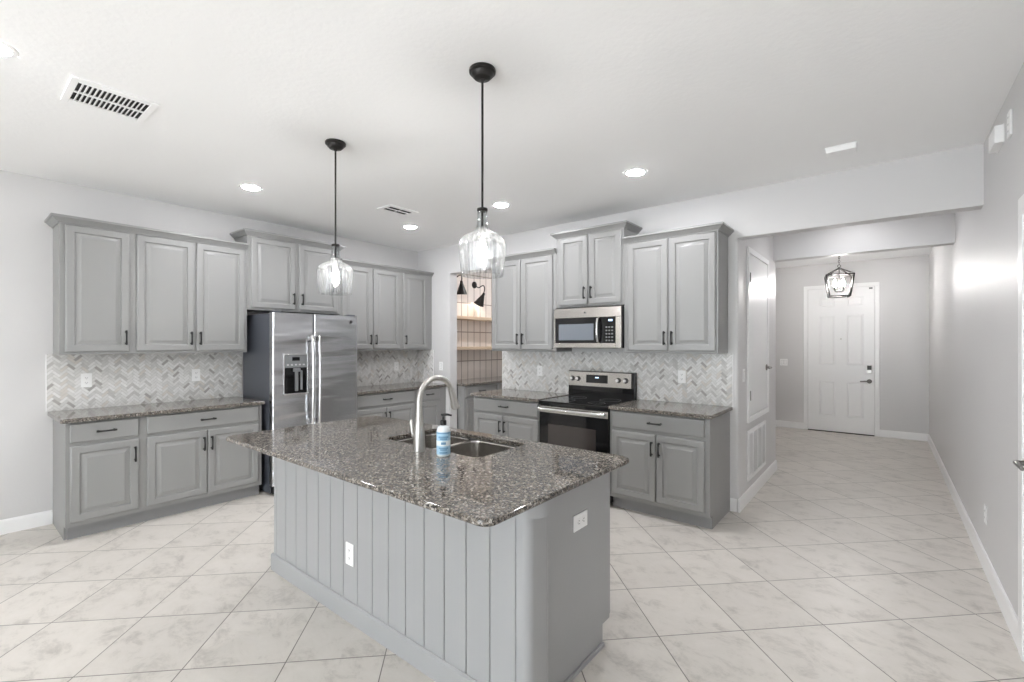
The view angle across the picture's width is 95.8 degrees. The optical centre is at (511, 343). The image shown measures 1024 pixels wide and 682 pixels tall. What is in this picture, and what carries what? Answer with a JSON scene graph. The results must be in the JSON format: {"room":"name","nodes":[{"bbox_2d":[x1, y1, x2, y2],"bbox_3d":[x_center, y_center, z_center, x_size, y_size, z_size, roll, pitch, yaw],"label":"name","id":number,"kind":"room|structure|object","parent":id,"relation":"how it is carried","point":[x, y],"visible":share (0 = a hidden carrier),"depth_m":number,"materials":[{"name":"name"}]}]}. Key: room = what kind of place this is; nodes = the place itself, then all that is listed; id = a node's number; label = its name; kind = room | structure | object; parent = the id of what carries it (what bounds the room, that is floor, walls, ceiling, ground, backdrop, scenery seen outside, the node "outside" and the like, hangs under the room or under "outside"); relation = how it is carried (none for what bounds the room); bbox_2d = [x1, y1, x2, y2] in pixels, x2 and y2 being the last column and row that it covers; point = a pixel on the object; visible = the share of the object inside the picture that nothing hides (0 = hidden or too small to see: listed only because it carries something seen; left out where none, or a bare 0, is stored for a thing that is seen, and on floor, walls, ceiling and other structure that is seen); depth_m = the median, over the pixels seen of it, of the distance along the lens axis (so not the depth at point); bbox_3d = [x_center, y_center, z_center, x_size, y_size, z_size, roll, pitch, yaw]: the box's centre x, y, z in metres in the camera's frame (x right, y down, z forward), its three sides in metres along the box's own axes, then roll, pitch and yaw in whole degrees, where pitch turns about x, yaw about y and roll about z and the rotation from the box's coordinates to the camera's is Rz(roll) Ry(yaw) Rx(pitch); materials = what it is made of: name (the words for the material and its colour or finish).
{"room":"kitchen","nodes":[
{"label":"kitchen","id":0,"kind":"room"},
{"bbox_2d":[0,170,417,519],"bbox_3d":[-3.480,0.068,4.278,0.120,2.824,10.926,0,0,39],"label":"wall","id":1,"kind":"structure","parent":0,"point":[26,242],"depth_m":3.73,"materials":[{"name":"paint"}]},
{"bbox_2d":[0,510,52,534],"bbox_3d":[-5.280,1.424,1.940,0.016,0.112,4.785,0,0,39],"label":"baseboard","id":2,"kind":"structure","parent":1,"relation":"attached to","point":[34,520],"depth_m":3.68,"materials":[{"name":"white wood"}]},
{"bbox_2d":[44,213,134,354],"bbox_3d":[-3.511,-0.458,3.852,0.367,1.091,0.507,0,0,39],"label":"upper cabinet","id":3,"kind":"object","parent":1,"relation":"attached to","point":[93,259],"visible":1,"depth_m":3.75,"materials":[{"name":"grey paint"}]},
{"bbox_2d":[46,352,241,411],"bbox_3d":[-3.340,0.323,4.348,0.008,0.469,1.478,0,0,39],"label":"backsplash","id":4,"kind":"structure","parent":1,"relation":"attached to","point":[117,379],"depth_m":4.23,"materials":[{"name":"grey tile"}]},
{"bbox_2d":[81,373,91,386],"bbox_3d":[-3.644,0.315,3.960,0.008,0.118,0.072,0,0,39],"label":"wall outlet","id":5,"kind":"object","parent":4,"relation":"attached to","point":[86,378],"visible":1,"depth_m":3.96,"materials":[{"name":"white plastic"}]},
{"bbox_2d":[192,369,199,380],"bbox_3d":[-3.135,0.313,4.590,0.008,0.118,0.072,0,0,39],"label":"wall outlet","id":6,"kind":"object","parent":4,"relation":"attached to","point":[195,372],"visible":1,"depth_m":4.59,"materials":[{"name":"white plastic"}]},
{"bbox_2d":[133,226,248,353],"bbox_3d":[-3.066,-0.458,4.403,0.366,1.091,0.910,0,0,39],"label":"upper cabinet","id":7,"kind":"object","parent":1,"relation":"attached to","point":[190,291],"visible":0.99,"depth_m":4.27,"materials":[{"name":"grey paint"}]},
{"bbox_2d":[230,228,345,314],"bbox_3d":[-2.458,-0.749,5.156,0.367,0.808,1.120,0,0,39],"label":"upper cabinet","id":8,"kind":"object","parent":1,"relation":"attached to","point":[281,269],"visible":0.98,"depth_m":4.98,"materials":[{"name":"grey paint"}]},
{"bbox_2d":[337,258,403,350],"bbox_3d":[-1.857,-0.458,5.900,0.366,1.091,0.890,0,0,39],"label":"upper cabinet","id":9,"kind":"object","parent":1,"relation":"attached to","point":[375,299],"visible":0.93,"depth_m":5.82,"materials":[{"name":"grey paint"}]},
{"bbox_2d":[357,350,416,386],"bbox_3d":[-1.835,0.323,6.213,0.007,0.469,1.432,0,0,39],"label":"backsplash","id":10,"kind":"structure","parent":1,"relation":"attached to","point":[374,367],"depth_m":6.33,"materials":[{"name":"grey tile"}]},
{"bbox_2d":[394,362,398,370],"bbox_3d":[-1.616,0.318,6.471,0.008,0.118,0.072,0,0,39],"label":"wall outlet","id":11,"kind":"object","parent":10,"relation":"attached to","point":[396,364],"visible":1,"depth_m":6.47,"materials":[{"name":"white plastic"}]},
{"bbox_2d":[401,268,433,349],"bbox_3d":[-1.409,-0.458,6.454,0.366,1.091,0.535,0,0,39],"label":"upper cabinet","id":12,"kind":"object","parent":1,"relation":"attached to","point":[416,285],"visible":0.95,"depth_m":6.34,"materials":[{"name":"grey paint"}]},
{"bbox_2d":[457,270,501,379],"bbox_3d":[-0.577,0.068,7.622,0.195,2.824,2.064,0,0,39],"label":"wall","id":13,"kind":"structure","parent":0,"point":[471,364],"depth_m":7.47,"materials":[{"name":"beige tile"}]},
{"bbox_2d":[457,275,466,294],"bbox_3d":[-0.799,-0.916,6.962,0.290,0.378,0.169,0,0,39],"label":"wall sconce","id":14,"kind":"object","parent":13,"relation":"attached to","point":[461,289],"visible":0.59,"depth_m":6.88,"materials":[{"name":"black metal"}]},
{"bbox_2d":[457,316,491,321],"bbox_3d":[-0.450,-0.388,7.424,0.250,0.045,1.895,0,0,39],"label":"shelf","id":15,"kind":"object","parent":13,"relation":"attached to","point":[469,318],"visible":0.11,"depth_m":7.09,"materials":[{"name":"brown wood"}]},
{"bbox_2d":[457,346,491,349],"bbox_3d":[-0.450,0.072,7.424,0.250,0.045,1.895,0,0,39],"label":"shelf","id":16,"kind":"object","parent":13,"relation":"attached to","point":[489,347],"visible":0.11,"depth_m":7.07,"materials":[{"name":"brown wood"}]},
{"bbox_2d":[472,282,484,306],"bbox_3d":[-0.521,-0.787,7.351,0.233,0.417,0.170,0,0,39],"label":"wall sconce","id":17,"kind":"object","parent":13,"relation":"attached to","point":[480,301],"visible":1,"depth_m":7.29,"materials":[{"name":"black metal"}]},
{"bbox_2d":[0,0,1023,267],"bbox_3d":[-0.242,-1.394,3.537,6.249,0.100,14.000,0,0,39],"label":"ceiling","id":18,"kind":"structure","parent":0,"point":[705,97],"depth_m":2.52,"materials":[{"name":"paint"}]},
{"bbox_2d":[0,40,18,57],"bbox_3d":[-2.353,-1.339,2.084,0.184,0.010,0.184,0,0,39],"label":"recessed light","id":19,"kind":"object","parent":18,"relation":"in","point":[6,51],"visible":1,"depth_m":2.12,"materials":[{"name":"white"}]},
{"bbox_2d":[60,75,158,123],"bbox_3d":[-2.227,-1.339,2.564,0.350,0.010,0.360,0,0,39],"label":"ceiling vent","id":20,"kind":"object","parent":18,"relation":"in","point":[78,91],"visible":1,"depth_m":2.55,"materials":[{"name":"metal"}]},
{"bbox_2d":[239,184,262,190],"bbox_3d":[-2.249,-1.339,3.985,0.184,0.010,0.184,0,0,39],"label":"recessed light","id":21,"kind":"object","parent":18,"relation":"in","point":[250,187],"visible":1,"depth_m":3.97,"materials":[{"name":"white plastic"}]},
{"bbox_2d":[317,138,353,295],"bbox_3d":[-1.180,-0.837,3.093,0.231,1.013,0.231,0,0,39],"label":"pendant light","id":22,"kind":"object","parent":18,"relation":"hanging from","point":[333,144],"visible":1,"depth_m":3.07,"materials":[{"name":"clear glass"}]},
{"bbox_2d":[376,204,418,216],"bbox_3d":[-1.151,-1.339,4.663,0.230,0.010,0.350,0,0,39],"label":"ceiling vent","id":23,"kind":"object","parent":18,"relation":"in","point":[390,208],"visible":1,"depth_m":4.65,"materials":[{"name":"metal"}]},
{"bbox_2d":[402,225,418,228],"bbox_3d":[-1.171,-1.339,5.336,0.184,0.010,0.184,0,0,39],"label":"recessed light","id":24,"kind":"object","parent":18,"relation":"in","point":[404,226],"visible":1,"depth_m":5.32,"materials":[{"name":"white"}]},
{"bbox_2d":[459,62,505,278],"bbox_3d":[-0.145,-0.837,2.271,0.231,1.013,0.231,0,0,39],"label":"pendant light","id":25,"kind":"object","parent":18,"relation":"hanging from","point":[481,72],"visible":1,"depth_m":2.25,"materials":[{"name":"clear glass"}]},
{"bbox_2d":[478,235,486,238],"bbox_3d":[-0.145,-0.542,2.271,0.042,0.055,0.042,0,0,39],"label":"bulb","id":26,"kind":"object","parent":25,"relation":"attached to","point":[479,236],"depth_m":2.26,"materials":[{"name":"white glass"}]},
{"bbox_2d":[492,202,509,207],"bbox_3d":[-0.106,-1.339,4.488,0.184,0.010,0.184,0,0,39],"label":"recessed light","id":27,"kind":"object","parent":18,"relation":"in","point":[497,204],"visible":1,"depth_m":4.47,"materials":[{"name":"white"}]},
{"bbox_2d":[624,168,647,176],"bbox_3d":[0.971,-1.339,3.635,0.184,0.010,0.184,0,0,39],"label":"recessed light","id":28,"kind":"object","parent":18,"relation":"in","point":[635,172],"visible":1,"depth_m":3.62,"materials":[{"name":"white"}]},
{"bbox_2d":[824,256,854,297],"bbox_3d":[4.542,-0.994,6.422,0.331,0.699,0.331,0,0,31],"label":"lantern light","id":29,"kind":"object","parent":18,"relation":"hanging from","point":[826,277],"visible":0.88,"depth_m":6.40,"materials":[{"name":"brown metal"}]},
{"bbox_2d":[833,267,844,291],"bbox_3d":[4.542,-0.885,6.422,0.127,0.340,0.127,0,0,39],"label":"bulb","id":30,"kind":"object","parent":29,"relation":"on","point":[834,283],"depth_m":6.41,"materials":[{"name":"white glass"}]},
{"bbox_2d":[825,141,857,158],"bbox_3d":[2.261,-1.324,3.174,0.180,0.040,0.130,0,0,39],"label":"fire alarm","id":31,"kind":"object","parent":18,"relation":"attached to","point":[848,148],"visible":1,"depth_m":3.14,"materials":[{"name":"white plastic"}]},
{"bbox_2d":[0,426,1023,681],"bbox_3d":[-0.242,1.530,3.537,6.249,0.100,14.000,0,0,39],"label":"floor","id":32,"kind":"structure","parent":0,"point":[856,560],"depth_m":2.73,"materials":[{"name":"tile"}]},
{"bbox_2d":[53,416,141,539],"bbox_3d":[-3.383,1.035,3.781,0.654,0.890,0.457,0,0,39],"label":"base cabinet","id":33,"kind":"object","parent":32,"relation":"on","point":[97,465],"visible":1,"depth_m":3.59,"materials":[{"name":"grey paint"}]},
{"bbox_2d":[140,405,260,521],"bbox_3d":[-2.947,1.035,4.320,0.654,0.890,0.930,0,0,39],"label":"base cabinet","id":34,"kind":"object","parent":32,"relation":"on","point":[188,461],"visible":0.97,"depth_m":4.08,"materials":[{"name":"grey paint"}]},
{"bbox_2d":[47,396,264,423],"bbox_3d":[-3.100,0.574,4.139,0.644,0.032,1.437,0,0,39],"label":"countertop","id":35,"kind":"structure","parent":34,"relation":"on","point":[115,412],"depth_m":3.96,"materials":[{"name":"grey stone"}]},
{"bbox_2d":[243,311,356,493],"bbox_3d":[-2.262,0.574,5.019,0.784,1.788,0.925,0,0,39],"label":"refrigerator","id":36,"kind":"object","parent":32,"relation":"on","point":[303,367],"visible":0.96,"depth_m":4.71,"materials":[{"name":"grey metal"}]},
{"bbox_2d":[357,390,414,421],"bbox_3d":[-1.746,1.035,5.808,0.654,0.890,0.900,0,0,39],"label":"base cabinet","id":37,"kind":"object","parent":32,"relation":"on","point":[397,404],"visible":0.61,"depth_m":5.65,"materials":[{"name":"grey paint"}]},
{"bbox_2d":[357,382,445,394],"bbox_3d":[-1.586,0.574,6.014,0.644,0.032,1.443,0,0,39],"label":"countertop","id":38,"kind":"structure","parent":37,"relation":"on","point":[361,390],"depth_m":5.87,"materials":[{"name":"grey stone"}]},
{"bbox_2d":[415,387,445,425],"bbox_3d":[-1.296,1.035,6.365,0.654,0.890,0.532,0,0,39],"label":"base cabinet","id":39,"kind":"object","parent":32,"relation":"on","point":[434,399],"visible":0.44,"depth_m":6.20,"materials":[{"name":"grey paint"}]},
{"bbox_2d":[271,433,609,681],"bbox_3d":[-0.495,1.031,2.669,2.140,0.898,0.809,0,0,39],"label":"kitchen island","id":40,"kind":"object","parent":32,"relation":"on","point":[525,597],"visible":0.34,"depth_m":2.10,"materials":[{"name":"grey paint"}]},
{"bbox_2d":[346,541,353,566],"bbox_3d":[-0.866,1.122,2.463,0.072,0.118,0.008,0,0,39],"label":"wall outlet","id":41,"kind":"object","parent":40,"relation":"attached to","point":[349,547],"visible":1,"depth_m":2.46,"materials":[{"name":"white plastic"}]},
{"bbox_2d":[226,416,628,526],"bbox_3d":[-0.572,0.570,2.529,2.133,0.024,1.068,0,0,39],"label":"island countertop","id":42,"kind":"structure","parent":40,"relation":"on","point":[490,490],"depth_m":2.13,"materials":[{"name":"grey stone"}]},
{"bbox_2d":[409,375,459,452],"bbox_3d":[-0.414,0.363,2.503,0.098,0.389,0.314,0,0,39],"label":"kitchen faucet","id":43,"kind":"object","parent":42,"relation":"on","point":[418,433],"visible":1,"depth_m":2.39,"materials":[{"name":"silver metal"}]},
{"bbox_2d":[413,409,424,452],"bbox_3d":[-0.480,0.448,2.394,0.062,0.220,0.062,0,0,39],"label":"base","id":44,"kind":"object","parent":43,"relation":"attached to","point":[418,432],"depth_m":2.37,"materials":[{"name":"silver metal"}]},
{"bbox_2d":[436,413,451,456],"bbox_3d":[-0.342,0.453,2.307,0.069,0.210,0.069,0,0,-35],"label":"soap bottle","id":45,"kind":"object","parent":42,"relation":"on","point":[443,431],"visible":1,"depth_m":2.28,"materials":[{"name":"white plastic"}]},
{"bbox_2d":[396,433,514,456],"bbox_3d":[-0.335,0.690,2.646,0.787,0.200,0.439,0,0,39],"label":"sink","id":46,"kind":"object","parent":42,"relation":"in","point":[458,445],"visible":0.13,"depth_m":2.79,"materials":[{"name":"metal"}]},
{"bbox_2d":[573,509,586,532],"bbox_3d":[0.311,0.804,2.097,0.008,0.072,0.118,0,0,39],"label":"wall outlet","id":47,"kind":"object","parent":40,"relation":"attached to","point":[579,520],"visible":1,"depth_m":2.09,"materials":[{"name":"white plastic"}]},
{"bbox_2d":[457,383,495,430],"bbox_3d":[-0.665,1.035,6.829,0.664,0.890,0.660,0,0,39],"label":"base cabinet","id":48,"kind":"object","parent":32,"relation":"on","point":[465,412],"visible":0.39,"depth_m":6.46,"materials":[{"name":"grey paint"}]},
{"bbox_2d":[496,383,501,389],"bbox_3d":[-0.087,1.035,7.545,0.664,0.890,1.180,0,0,39],"label":"base cabinet","id":49,"kind":"object","parent":32,"relation":"on","point":[498,385],"visible":0.02,"depth_m":6.94,"materials":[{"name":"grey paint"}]},
{"bbox_2d":[457,376,501,385],"bbox_3d":[-0.298,0.574,7.303,0.639,0.032,1.908,0,0,39],"label":"countertop","id":50,"kind":"structure","parent":49,"relation":"on","point":[497,379],"depth_m":6.86,"materials":[{"name":"stone"}]},
{"bbox_2d":[474,396,539,441],"bbox_3d":[0.098,1.035,5.162,0.928,0.890,0.654,0,0,39],"label":"base cabinet","id":51,"kind":"object","parent":32,"relation":"on","point":[517,419],"visible":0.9,"depth_m":4.90,"materials":[{"name":"grey paint"}]},
{"bbox_2d":[470,389,568,401],"bbox_3d":[0.092,0.574,5.173,0.953,0.032,0.644,0,0,39],"label":"countertop","id":52,"kind":"structure","parent":51,"relation":"on","point":[510,394],"depth_m":5.06,"materials":[{"name":"grey stone"}]},
{"bbox_2d":[538,370,636,502],"bbox_3d":[0.742,0.886,4.609,0.763,1.188,0.684,0,0,39],"label":"range","id":53,"kind":"object","parent":32,"relation":"on","point":[580,419],"visible":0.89,"depth_m":4.52,"materials":[{"name":"black metal"}]},
{"bbox_2d":[539,395,631,407],"bbox_3d":[0.737,0.572,4.601,0.763,0.012,0.562,0,0,39],"label":"cooktop","id":54,"kind":"object","parent":53,"relation":"in","point":[575,401],"depth_m":4.59,"materials":[{"name":"black glass"}]},
{"bbox_2d":[610,410,729,528],"bbox_3d":[1.392,1.035,4.117,0.861,0.890,0.654,0,0,39],"label":"base cabinet","id":55,"kind":"object","parent":32,"relation":"on","point":[678,467],"visible":0.97,"depth_m":3.86,"materials":[{"name":"grey paint"}]},
{"bbox_2d":[608,399,732,418],"bbox_3d":[1.405,0.574,4.113,0.885,0.032,0.644,0,0,39],"label":"countertop","id":56,"kind":"structure","parent":55,"relation":"on","point":[702,411],"depth_m":3.98,"materials":[{"name":"grey stone"}]},
{"bbox_2d":[418,143,983,511],"bbox_3d":[0.933,0.068,4.993,5.849,2.824,0.130,0,0,39],"label":"wall","id":57,"kind":"structure","parent":0,"point":[948,181],"depth_m":3.96,"materials":[{"name":"paint"}]},
{"bbox_2d":[418,350,433,382],"bbox_3d":[-1.245,0.323,6.662,0.344,0.469,0.008,0,0,39],"label":"backsplash","id":58,"kind":"structure","parent":57,"relation":"attached to","point":[425,357],"depth_m":6.66,"materials":[{"name":"grey tile"}]},
{"bbox_2d":[439,362,442,369],"bbox_3d":[-0.994,0.315,6.458,0.072,0.118,0.010,0,0,39],"label":"light switch","id":59,"kind":"object","parent":57,"relation":"attached to","point":[440,363],"visible":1,"depth_m":6.45,"materials":[{"name":"white plastic"}]},
{"bbox_2d":[487,248,571,351],"bbox_3d":[0.177,-0.458,5.284,0.960,1.091,0.367,0,0,39],"label":"upper cabinet","id":60,"kind":"object","parent":57,"relation":"attached to","point":[524,300],"visible":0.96,"depth_m":5.12,"materials":[{"name":"grey paint"}]},
{"bbox_2d":[550,220,641,308],"bbox_3d":[0.849,-0.763,4.741,0.865,0.783,0.367,0,0,39],"label":"upper cabinet","id":61,"kind":"object","parent":57,"relation":"attached to","point":[590,260],"visible":0.97,"depth_m":4.59,"materials":[{"name":"grey paint"}]},
{"bbox_2d":[554,306,623,347],"bbox_3d":[0.829,-0.155,4.713,0.757,0.401,0.432,0,0,39],"label":"microwave","id":62,"kind":"object","parent":61,"relation":"attached to","point":[591,327],"visible":0.96,"depth_m":4.56,"materials":[{"name":"silver metal"}]},
{"bbox_2d":[502,351,732,406],"bbox_3d":[0.917,0.323,4.916,2.662,0.469,0.008,0,0,39],"label":"backsplash","id":63,"kind":"structure","parent":57,"relation":"attached to","point":[709,377],"depth_m":4.59,"materials":[{"name":"grey tile"}]},
{"bbox_2d":[537,366,541,375],"bbox_3d":[0.323,0.317,5.386,0.072,0.118,0.008,0,0,39],"label":"wall outlet","id":64,"kind":"object","parent":63,"relation":"attached to","point":[539,368],"visible":1,"depth_m":5.38,"materials":[{"name":"white plastic"}]},
{"bbox_2d":[678,370,685,382],"bbox_3d":[1.599,0.313,4.356,0.072,0.118,0.008,0,0,39],"label":"wall outlet","id":65,"kind":"object","parent":63,"relation":"attached to","point":[681,374],"visible":1,"depth_m":4.35,"materials":[{"name":"white plastic"}]},
{"bbox_2d":[622,221,733,353],"bbox_3d":[1.497,-0.458,4.219,0.895,1.091,0.367,0,0,39],"label":"upper cabinet","id":66,"kind":"object","parent":57,"relation":"attached to","point":[676,280],"visible":1,"depth_m":4.07,"materials":[{"name":"grey paint"}]},
{"bbox_2d":[730,498,736,511],"bbox_3d":[1.952,1.424,4.077,0.052,0.112,0.016,0,0,39],"label":"baseboard","id":67,"kind":"structure","parent":57,"relation":"attached to","point":[733,502],"depth_m":4.07,"materials":[{"name":"white wood"}]},
{"bbox_2d":[742,236,775,494],"bbox_3d":[2.539,0.068,4.842,0.120,2.824,1.654,0,0,39],"label":"wall","id":68,"kind":"structure","parent":0,"point":[763,246],"depth_m":4.99,"materials":[{"name":"paint"}]},
{"bbox_2d":[747,420,765,481],"bbox_3d":[2.457,1.055,4.635,0.012,0.470,0.820,0,0,39],"label":"air vent","id":69,"kind":"object","parent":68,"relation":"in","point":[756,436],"visible":1,"depth_m":4.58,"materials":[{"name":"white metal"}]},
{"bbox_2d":[738,460,776,512],"bbox_3d":[2.547,1.424,4.744,0.016,0.112,1.798,0,0,39],"label":"baseboard","id":70,"kind":"structure","parent":68,"relation":"attached to","point":[757,485],"depth_m":4.57,"materials":[{"name":"white wood"}]},
{"bbox_2d":[747,246,771,422],"bbox_3d":[2.515,-0.081,4.659,0.073,1.646,0.964,0,0,39],"label":"door","id":71,"kind":"structure","parent":68,"relation":"in","point":[758,367],"depth_m":4.61,"materials":[{"name":"white paint"}]},
{"bbox_2d":[776,255,928,435],"bbox_3d":[4.773,0.068,8.305,4.034,2.824,0.120,0,0,39],"label":"wall","id":72,"kind":"structure","parent":0,"point":[904,281],"depth_m":7.31,"materials":[{"name":"paint"}]},
{"bbox_2d":[780,359,787,365],"bbox_3d":[4.812,0.330,8.189,0.118,0.118,0.010,0,0,39],"label":"light switch","id":73,"kind":"object","parent":72,"relation":"attached to","point":[782,361],"visible":1,"depth_m":8.18,"materials":[{"name":"white plastic"}]},
{"bbox_2d":[776,420,803,428],"bbox_3d":[4.149,1.424,8.721,2.300,0.112,0.016,0,0,39],"label":"baseboard","id":74,"kind":"structure","parent":72,"relation":"attached to","point":[789,424],"depth_m":8.12,"materials":[{"name":"white wood"}]},
{"bbox_2d":[804,282,879,436],"bbox_3d":[5.428,0.249,7.655,1.026,2.462,0.068,0,0,39],"label":"door","id":75,"kind":"structure","parent":72,"relation":"in","point":[838,332],"depth_m":7.67,"materials":[{"name":"white paint"}]},
{"bbox_2d":[880,430,927,440],"bbox_3d":[6.073,1.424,7.168,0.584,0.112,0.016,0,0,39],"label":"baseboard","id":76,"kind":"structure","parent":72,"relation":"attached to","point":[883,433],"depth_m":7.16,"materials":[{"name":"white wood"}]},
{"bbox_2d":[773,213,954,261],"bbox_3d":[3.653,-1.151,4.916,1.520,0.387,0.140,0,0,39],"label":"wall header","id":77,"kind":"structure","parent":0,"point":[935,230],"depth_m":4.80,"materials":[{"name":"paint"}]},
{"bbox_2d":[929,63,1023,616],"bbox_3d":[2.080,0.068,1.662,0.120,2.824,13.840,0,0,39],"label":"wall","id":78,"kind":"structure","parent":0,"point":[973,281],"depth_m":3.02,"materials":[{"name":"paint"}]},
{"bbox_2d":[928,434,1017,648],"bbox_3d":[4.367,1.424,4.603,0.016,0.112,6.150,0,0,39],"label":"baseboard","id":79,"kind":"structure","parent":78,"relation":"attached to","point":[1011,619],"depth_m":3.02,"materials":[{"name":"white wood"}]},
{"bbox_2d":[984,504,986,524],"bbox_3d":[3.105,1.120,3.035,0.008,0.118,0.072,0,0,39],"label":"wall outlet","id":80,"kind":"object","parent":78,"relation":"attached to","point":[985,506],"visible":1,"depth_m":3.02,"materials":[{"name":"white plastic"}]},
{"bbox_2d":[989,123,1003,153],"bbox_3d":[2.774,-1.170,2.650,0.040,0.106,0.196,0,0,39],"label":"door chime","id":81,"kind":"object","parent":78,"relation":"attached to","point":[996,138],"visible":1,"depth_m":2.59,"materials":[{"name":"white plastic"}]},
{"bbox_2d":[1007,109,1012,138],"bbox_3d":[2.614,-1.153,2.430,0.012,0.135,0.075,0,0,39],"label":"wall sensor","id":82,"kind":"object","parent":78,"relation":"attached to","point":[1010,113],"visible":1,"depth_m":2.41,"materials":[{"name":"white plastic"}]},
{"bbox_2d":[1013,194,1023,661],"bbox_3d":[2.103,0.395,1.834,0.060,2.170,1.005,0,0,39],"label":"door","id":83,"kind":"structure","parent":78,"relation":"in","point":[1019,463],"depth_m":2.16,"materials":[{"name":"white paint"}]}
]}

